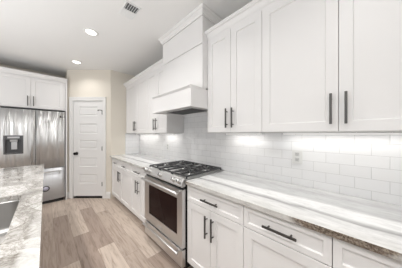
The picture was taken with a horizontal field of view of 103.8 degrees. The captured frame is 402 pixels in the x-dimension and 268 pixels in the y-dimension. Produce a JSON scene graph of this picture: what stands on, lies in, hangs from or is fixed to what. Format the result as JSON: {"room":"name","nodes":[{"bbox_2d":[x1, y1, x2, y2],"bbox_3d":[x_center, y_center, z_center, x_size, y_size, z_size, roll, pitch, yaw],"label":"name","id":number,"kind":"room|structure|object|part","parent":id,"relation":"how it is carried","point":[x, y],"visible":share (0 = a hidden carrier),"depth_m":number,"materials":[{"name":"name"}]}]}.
{"room":"kitchen","nodes":[
{"label":"kitchen","id":0,"kind":"room"},
{"bbox_2d":[0,64,64,77],"bbox_3d":[-4.646,0.000,2.439,6.417,2.740,0.100,0,0,-45],"label":"wall","id":1,"kind":"structure","parent":0,"point":[1,65],"depth_m":3.36,"materials":[{"name":"beige paint"}]},
{"bbox_2d":[0,72,64,111],"bbox_3d":[-3.392,-0.806,3.111,1.055,0.648,0.606,0,0,-45],"label":"upper cabinet","id":2,"kind":"object","parent":1,"relation":"attached to","point":[15,90],"visible":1,"depth_m":2.95,"materials":[{"name":"white paint"}]},
{"bbox_3d":[-3.388,-0.776,2.754,0.557,0.568,0.018,0,0,-45],"label":"door","id":3,"kind":"part","parent":2,"relation":"part of","materials":[{"name":"white paint"}]},
{"bbox_2d":[0,66,66,82],"bbox_3d":[-3.403,-1.102,2.682,1.726,0.080,0.062,0,0,-45],"label":"trim","id":4,"kind":"structure","parent":2,"relation":"attached to","point":[2,69],"depth_m":2.93,"materials":[{"name":"white paint"}]},
{"bbox_3d":[-3.023,-0.776,3.114,0.462,0.568,0.018,0,0,-45],"label":"door","id":5,"kind":"part","parent":2,"relation":"part of","materials":[{"name":"white paint"}]},
{"bbox_2d":[67,70,110,191],"bbox_3d":[-2.397,0.000,3.415,0.935,2.740,0.100,0,0,0],"label":"wall","id":6,"kind":"structure","parent":0,"point":[80,83],"depth_m":3.37,"materials":[{"name":"beige paint"}]},
{"bbox_2d":[73,101,101,195],"bbox_3d":[-2.410,0.310,3.352,0.630,2.030,0.106,0,0,0],"label":"door","id":7,"kind":"structure","parent":6,"relation":"in","point":[87,153],"depth_m":3.37,"materials":[{"name":"white paint"}]},
{"bbox_2d":[73,196,101,197],"bbox_3d":[-2.415,1.364,3.414,0.627,0.012,0.093,0,0,0],"label":"threshold","id":8,"kind":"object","parent":6,"relation":"attached to","point":[75,196],"depth_m":3.37,"materials":[{"name":"black metal"}]},
{"bbox_2d":[69,97,105,198],"bbox_3d":[-2.415,0.292,3.403,0.781,2.157,0.124,0,0,0],"label":"trim","id":9,"kind":"structure","parent":6,"relation":"attached to","point":[71,99],"depth_m":3.34,"materials":[{"name":"white paint"}]},
{"bbox_2d":[67,192,110,197],"bbox_3d":[-2.397,1.303,3.357,0.935,0.135,0.015,0,0,0],"label":"baseboard","id":10,"kind":"structure","parent":6,"relation":"attached to","point":[108,194],"depth_m":3.35,"materials":[{"name":"white paint"}]},
{"bbox_2d":[40,197,193,267],"bbox_3d":[-1.501,1.410,-0.745,6.617,0.080,9.050,0,0,-45],"label":"floor","id":11,"kind":"structure","parent":0,"point":[75,232],"depth_m":2.05,"materials":[{"name":"brown wood"}]},
{"bbox_2d":[0,106,64,203],"bbox_3d":[-3.319,0.445,3.165,0.855,1.850,0.652,0,0,-45],"label":"refrigerator","id":12,"kind":"object","parent":11,"relation":"on","point":[27,137],"visible":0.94,"depth_m":2.99,"materials":[{"name":"grey metal"}]},
{"bbox_3d":[-3.302,0.109,2.844,0.428,1.122,0.068,0,0,-45],"label":"door","id":13,"kind":"part","parent":12,"relation":"part of","materials":[{"name":"silver metal"}]},
{"bbox_3d":[-3.136,0.180,2.928,0.021,0.780,0.058,0,0,-45],"label":"handle","id":14,"kind":"part","parent":12,"relation":"part of","materials":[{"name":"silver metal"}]},
{"bbox_3d":[-3.152,-0.473,2.996,0.855,0.014,0.046,0,0,-45],"label":"trim","id":15,"kind":"part","parent":12,"relation":"part of","materials":[{"name":"grey"}]},
{"bbox_3d":[-3.079,0.180,2.984,0.021,0.780,0.058,0,0,-45],"label":"handle","id":16,"kind":"part","parent":12,"relation":"part of","materials":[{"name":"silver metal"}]},
{"bbox_3d":[-2.996,0.109,3.146,0.422,1.122,0.068,0,0,-45],"label":"door","id":17,"kind":"part","parent":12,"relation":"part of","materials":[{"name":"silver metal"}]},
{"bbox_3d":[-3.150,0.992,2.994,0.855,0.624,0.068,0,0,-45],"label":"freezer drawer","id":18,"kind":"part","parent":12,"relation":"part of","materials":[{"name":"silver metal"}]},
{"bbox_2d":[65,83,66,198],"bbox_3d":[-3.020,0.120,3.505,0.024,2.500,0.588,0,0,-45],"label":"panel","id":19,"kind":"object","parent":11,"relation":"on","point":[65,83],"visible":0.42,"depth_m":3.31,"materials":[{"name":"white paint"}]},
{"bbox_2d":[112,158,133,213],"bbox_3d":[-1.337,0.931,3.184,0.658,0.878,1.069,0,0,-45],"label":"base cabinet","id":20,"kind":"object","parent":11,"relation":"on","point":[121,173],"visible":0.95,"depth_m":2.90,"materials":[{"name":"white paint"}]},
{"bbox_3d":[-1.688,0.575,3.137,0.018,0.146,0.495,0,0,-45],"label":"drawer","id":21,"kind":"part","parent":20,"relation":"part of","materials":[{"name":"white paint"}]},
{"bbox_3d":[-1.688,0.956,3.137,0.018,0.604,0.495,0,0,-45],"label":"door","id":22,"kind":"part","parent":20,"relation":"part of","materials":[{"name":"white paint"}]},
{"bbox_3d":[-1.338,0.575,2.782,0.018,0.146,0.495,0,0,-45],"label":"drawer","id":23,"kind":"part","parent":20,"relation":"part of","materials":[{"name":"white paint"}]},
{"bbox_3d":[-1.338,0.956,2.782,0.018,0.604,0.495,0,0,-45],"label":"door","id":24,"kind":"part","parent":20,"relation":"part of","materials":[{"name":"white paint"}]},
{"bbox_2d":[110,153,181,168],"bbox_3d":[-1.108,0.474,2.962,0.648,0.034,1.710,0,0,-45],"label":"countertop","id":25,"kind":"structure","parent":20,"relation":"on","point":[140,160],"depth_m":2.82,"materials":[{"name":"white stone"}]},
{"bbox_2d":[130,165,145,222],"bbox_3d":[-0.736,0.931,2.576,0.658,0.878,0.638,0,0,-45],"label":"base cabinet","id":26,"kind":"object","parent":11,"relation":"on","point":[137,185],"visible":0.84,"depth_m":2.37,"materials":[{"name":"white paint"}]},
{"bbox_3d":[-1.050,0.956,2.491,0.018,0.604,0.317,0,0,-45],"label":"door","id":27,"kind":"part","parent":26,"relation":"part of","materials":[{"name":"white paint"}]},
{"bbox_3d":[-0.938,0.575,2.377,0.018,0.146,0.637,0,0,-45],"label":"drawer","id":28,"kind":"part","parent":26,"relation":"part of","materials":[{"name":"white paint"}]},
{"bbox_3d":[-0.825,0.956,2.263,0.018,0.604,0.317,0,0,-45],"label":"door","id":29,"kind":"part","parent":26,"relation":"part of","materials":[{"name":"white paint"}]},
{"bbox_2d":[141,160,223,267],"bbox_3d":[-0.254,0.894,2.025,0.728,0.952,0.810,0,0,-45],"label":"gas range","id":30,"kind":"object","parent":11,"relation":"on","point":[165,223],"visible":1,"depth_m":1.75,"materials":[{"name":"silver metal"}]},
{"bbox_3d":[-0.490,0.575,1.792,0.065,0.030,0.760,0,0,-45],"label":"handle","id":31,"kind":"part","parent":30,"relation":"part of","materials":[{"name":"silver metal"}]},
{"bbox_3d":[-0.484,1.162,1.798,0.048,0.023,0.750,0,0,-45],"label":"handle","id":32,"kind":"part","parent":30,"relation":"part of","materials":[{"name":"silver metal"}]},
{"bbox_3d":[-0.458,0.478,1.823,0.058,0.083,0.810,0,0,-45],"label":"control panel","id":33,"kind":"part","parent":30,"relation":"part of","materials":[{"name":"silver metal"}]},
{"bbox_3d":[-0.452,0.834,1.829,0.042,0.572,0.810,0,0,-45],"label":"oven door","id":34,"kind":"part","parent":30,"relation":"part of","materials":[{"name":"silver metal"}]},
{"bbox_3d":[-0.452,1.223,1.829,0.042,0.165,0.810,0,0,-45],"label":"drawer","id":35,"kind":"part","parent":30,"relation":"part of","materials":[{"name":"silver metal"}]},
{"bbox_2d":[151,167,223,180],"bbox_3d":[-0.216,0.459,2.062,0.620,0.012,0.810,0,0,-45],"label":"cooktop","id":36,"kind":"object","parent":30,"relation":"in","point":[153,168],"depth_m":1.84,"materials":[{"name":"silver metal"}]},
{"bbox_2d":[187,185,243,267],"bbox_3d":[0.290,0.931,1.537,0.658,0.878,0.618,0,0,-45],"label":"base cabinet","id":37,"kind":"object","parent":11,"relation":"on","point":[215,224],"visible":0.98,"depth_m":1.31,"materials":[{"name":"white paint"}]},
{"bbox_3d":[-0.022,0.956,1.450,0.018,0.604,0.302,0,0,-45],"label":"door","id":38,"kind":"part","parent":37,"relation":"part of","materials":[{"name":"white paint"}]},
{"bbox_3d":[0.041,0.793,1.347,0.037,0.190,0.013,0,0,-45],"label":"handle","id":39,"kind":"part","parent":37,"relation":"part of","materials":[{"name":"grey metal"}]},
{"bbox_3d":[0.069,0.575,1.319,0.037,0.013,0.190,0,0,-45],"label":"handle","id":40,"kind":"part","parent":37,"relation":"part of","materials":[{"name":"grey metal"}]},
{"bbox_3d":[0.090,0.793,1.297,0.037,0.190,0.013,0,0,-45],"label":"handle","id":41,"kind":"part","parent":37,"relation":"part of","materials":[{"name":"grey metal"}]},
{"bbox_3d":[0.088,0.575,1.338,0.018,0.146,0.617,0,0,-45],"label":"drawer","id":42,"kind":"part","parent":37,"relation":"part of","materials":[{"name":"white paint"}]},
{"bbox_3d":[0.196,0.956,1.230,0.018,0.604,0.312,0,0,-45],"label":"door","id":43,"kind":"part","parent":37,"relation":"part of","materials":[{"name":"white paint"}]},
{"bbox_2d":[244,206,332,267],"bbox_3d":[0.677,0.931,1.145,0.658,0.878,0.482,0,0,-45],"label":"base cabinet","id":44,"kind":"object","parent":11,"relation":"on","point":[270,241],"visible":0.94,"depth_m":0.94,"materials":[{"name":"white paint"}]},
{"bbox_3d":[0.456,0.575,0.926,0.037,0.013,0.190,0,0,-45],"label":"handle","id":45,"kind":"part","parent":44,"relation":"part of","materials":[{"name":"grey metal"}]},
{"bbox_3d":[0.476,0.956,0.946,0.018,0.604,0.480,0,0,-45],"label":"door","id":46,"kind":"part","parent":44,"relation":"part of","materials":[{"name":"white paint"}]},
{"bbox_2d":[333,238,401,267],"bbox_3d":[1.169,0.931,0.646,0.658,0.878,0.915,0,0,-45],"label":"base cabinet","id":47,"kind":"object","parent":11,"relation":"on","point":[345,255],"visible":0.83,"depth_m":0.71,"materials":[{"name":"white paint"}]},
{"bbox_2d":[185,170,401,261],"bbox_3d":[1.025,0.474,0.801,0.648,0.034,2.699,0,0,-45],"label":"countertop","id":48,"kind":"structure","parent":47,"relation":"on","point":[371,225],"depth_m":0.96,"materials":[{"name":"white stone"}]},
{"bbox_3d":[-2.484,0.931,1.756,1.006,0.878,0.608,0,0,-45],"label":"cabinet","id":49,"kind":"object","parent":11,"relation":"on","visible":0},
{"bbox_2d":[0,164,43,267],"bbox_3d":[-1.135,0.474,0.321,1.135,0.034,4.652,0,0,-45],"label":"countertop","id":50,"kind":"structure","parent":49,"relation":"on","point":[20,248],"depth_m":0.87,"materials":[{"name":"beige stone"}]},
{"bbox_2d":[0,200,19,243],"bbox_3d":[-1.253,0.601,0.752,0.524,0.218,0.840,0,0,-45],"label":"sink","id":51,"kind":"object","parent":50,"relation":"in","point":[8,208],"visible":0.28,"depth_m":1.14,"materials":[{"name":"silver metal"}]},
{"bbox_2d":[111,70,134,197],"bbox_3d":[-1.736,0.000,3.615,0.623,2.740,0.100,0,0,-45],"label":"wall","id":52,"kind":"structure","parent":0,"point":[118,90],"depth_m":3.47,"materials":[{"name":"beige paint"}]},
{"bbox_2d":[125,133,138,153],"bbox_3d":[-1.593,0.221,3.678,0.329,0.470,0.010,0,0,-45],"label":"backsplash","id":53,"kind":"structure","parent":52,"relation":"attached to","point":[131,139],"depth_m":3.65,"materials":[{"name":"tile"}]},
{"bbox_2d":[0,0,252,75],"bbox_3d":[-1.501,-1.420,-0.745,6.617,0.100,9.050,0,0,-45],"label":"ceiling","id":54,"kind":"structure","parent":0,"point":[44,36],"depth_m":2.08,"materials":[{"name":"white paint"}]},
{"bbox_2d":[71,60,81,63],"bbox_3d":[-2.368,-1.365,2.997,0.176,0.007,0.176,0,0,-45],"label":"recessed light","id":55,"kind":"object","parent":54,"relation":"in","point":[73,61],"visible":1,"depth_m":3.00,"materials":[{"name":"white paint"}]},
{"bbox_2d":[83,28,98,35],"bbox_3d":[-1.478,-1.365,2.117,0.176,0.007,0.176,0,0,-45],"label":"recessed light","id":56,"kind":"object","parent":54,"relation":"in","point":[89,31],"visible":1,"depth_m":2.11,"materials":[{"name":"white paint"}]},
{"bbox_2d":[118,0,140,20],"bbox_3d":[-0.793,-1.365,1.752,0.157,0.008,0.241,0,0,-45],"label":"ceiling vent","id":57,"kind":"object","parent":54,"relation":"in","point":[128,10],"visible":1,"depth_m":1.75,"materials":[{"name":"white metal"}]},
{"bbox_3d":[0.817,0.000,1.545,0.100,2.740,8.850,0,0,-45],"label":"wall","id":58,"kind":"structure","parent":0,"visible":0},
{"bbox_2d":[126,76,156,133],"bbox_3d":[-1.235,-0.550,3.289,0.366,1.100,1.064,0,0,-45],"label":"upper cabinet","id":59,"kind":"object","parent":58,"relation":"attached to","point":[136,93],"visible":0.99,"depth_m":3.12,"materials":[{"name":"white paint"}]},
{"bbox_3d":[-1.484,-0.526,3.347,0.018,1.017,0.494,0,0,-45],"label":"door","id":60,"kind":"part","parent":59,"relation":"part of","materials":[{"name":"white paint"}]},
{"bbox_3d":[-1.133,-0.526,2.992,0.018,1.017,0.497,0,0,-45],"label":"door","id":61,"kind":"part","parent":59,"relation":"part of","materials":[{"name":"white paint"}]},
{"bbox_2d":[123,59,162,87],"bbox_3d":[-1.123,-1.080,2.947,0.066,0.084,1.710,0,0,-45],"label":"trim","id":62,"kind":"structure","parent":59,"relation":"attached to","point":[159,64],"depth_m":2.80,"materials":[{"name":"white paint"}]},
{"bbox_2d":[147,67,183,133],"bbox_3d":[-0.634,-0.550,2.681,0.366,1.100,0.643,0,0,-45],"label":"upper cabinet","id":63,"kind":"object","parent":58,"relation":"attached to","point":[156,123],"visible":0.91,"depth_m":2.54,"materials":[{"name":"white paint"}]},
{"bbox_3d":[-0.844,-0.526,2.699,0.018,1.017,0.319,0,0,-45],"label":"door","id":64,"kind":"part","parent":63,"relation":"part of","materials":[{"name":"white paint"}]},
{"bbox_3d":[-0.618,-0.526,2.470,0.018,1.017,0.319,0,0,-45],"label":"door","id":65,"kind":"part","parent":63,"relation":"part of","materials":[{"name":"white paint"}]},
{"bbox_2d":[151,15,214,116],"bbox_3d":[-0.187,-0.825,2.071,0.587,1.087,0.807,0,0,-45],"label":"range hood","id":66,"kind":"object","parent":58,"relation":"attached to","point":[185,55],"visible":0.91,"depth_m":1.85,"materials":[{"name":"white paint"}]},
{"bbox_3d":[-0.264,-0.895,1.994,0.012,0.778,0.807,0,0,-45],"label":"chimney panel","id":67,"kind":"part","parent":66,"relation":"part of","materials":[{"name":"white paint"}]},
{"bbox_2d":[158,2,222,44],"bbox_3d":[-0.139,-1.327,2.118,0.454,0.084,0.900,0,0,-45],"label":"trim","id":68,"kind":"structure","parent":66,"relation":"attached to","point":[202,9],"depth_m":1.82,"materials":[{"name":"white paint"}]},
{"bbox_2d":[184,112,208,132],"bbox_3d":[0.012,-0.162,2.282,0.010,0.296,0.826,0,0,-45],"label":"backsplash","id":69,"kind":"structure","parent":58,"relation":"attached to","point":[193,123],"depth_m":2.35,"materials":[{"name":"tile"}]},
{"bbox_2d":[208,11,263,133],"bbox_3d":[0.394,-0.550,1.640,0.366,1.100,0.618,0,0,-45],"label":"upper cabinet","id":70,"kind":"object","parent":58,"relation":"attached to","point":[234,55],"visible":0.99,"depth_m":1.50,"materials":[{"name":"white paint"}]},
{"bbox_3d":[0.186,-0.526,1.656,0.018,1.017,0.302,0,0,-45],"label":"door","id":71,"kind":"part","parent":70,"relation":"part of","materials":[{"name":"white paint"}]},
{"bbox_3d":[0.404,-0.526,1.436,0.018,1.017,0.312,0,0,-45],"label":"door","id":72,"kind":"part","parent":70,"relation":"part of","materials":[{"name":"white paint"}]},
{"bbox_2d":[139,133,401,205],"bbox_3d":[0.398,0.221,1.891,0.010,0.470,5.330,0,0,-45],"label":"backsplash","id":73,"kind":"structure","parent":58,"relation":"attached to","point":[367,166],"depth_m":1.36,"materials":[{"name":"tile"}]},
{"bbox_2d":[292,150,301,163],"bbox_3d":[0.860,0.205,1.409,0.010,0.120,0.080,0,0,-45],"label":"wall outlet","id":74,"kind":"object","parent":73,"relation":"attached to","point":[296,154],"visible":1,"depth_m":1.41,"materials":[{"name":"white plastic"}]},
{"bbox_2d":[262,0,401,133],"bbox_3d":[0.953,-0.550,1.074,0.366,1.100,0.968,0,0,-45],"label":"upper cabinet","id":75,"kind":"object","parent":58,"relation":"attached to","point":[329,66],"visible":1,"depth_m":1.00,"materials":[{"name":"white paint"}]},
{"bbox_2d":[205,0,278,40],"bbox_3d":[0.621,-1.080,1.182,0.066,0.084,1.590,0,0,-45],"label":"trim","id":76,"kind":"structure","parent":75,"relation":"attached to","point":[255,6],"depth_m":1.45,"materials":[{"name":"white paint"}]},
{"bbox_3d":[0.685,-0.526,1.151,0.018,1.017,0.482,0,0,-45],"label":"door","id":77,"kind":"part","parent":75,"relation":"part of","materials":[{"name":"white paint"}]},
{"bbox_3d":[0.811,-0.157,0.984,0.037,0.190,0.013,0,0,-45],"label":"handle","id":78,"kind":"part","parent":75,"relation":"part of","materials":[{"name":"grey metal"}]},
{"bbox_3d":[0.860,-0.157,0.934,0.037,0.190,0.013,0,0,-45],"label":"handle","id":79,"kind":"part","parent":75,"relation":"part of","materials":[{"name":"grey metal"}]},
{"bbox_3d":[1.026,-0.526,0.806,0.018,1.017,0.482,0,0,-45],"label":"door","id":80,"kind":"part","parent":75,"relation":"part of","materials":[{"name":"white paint"}]}
]}

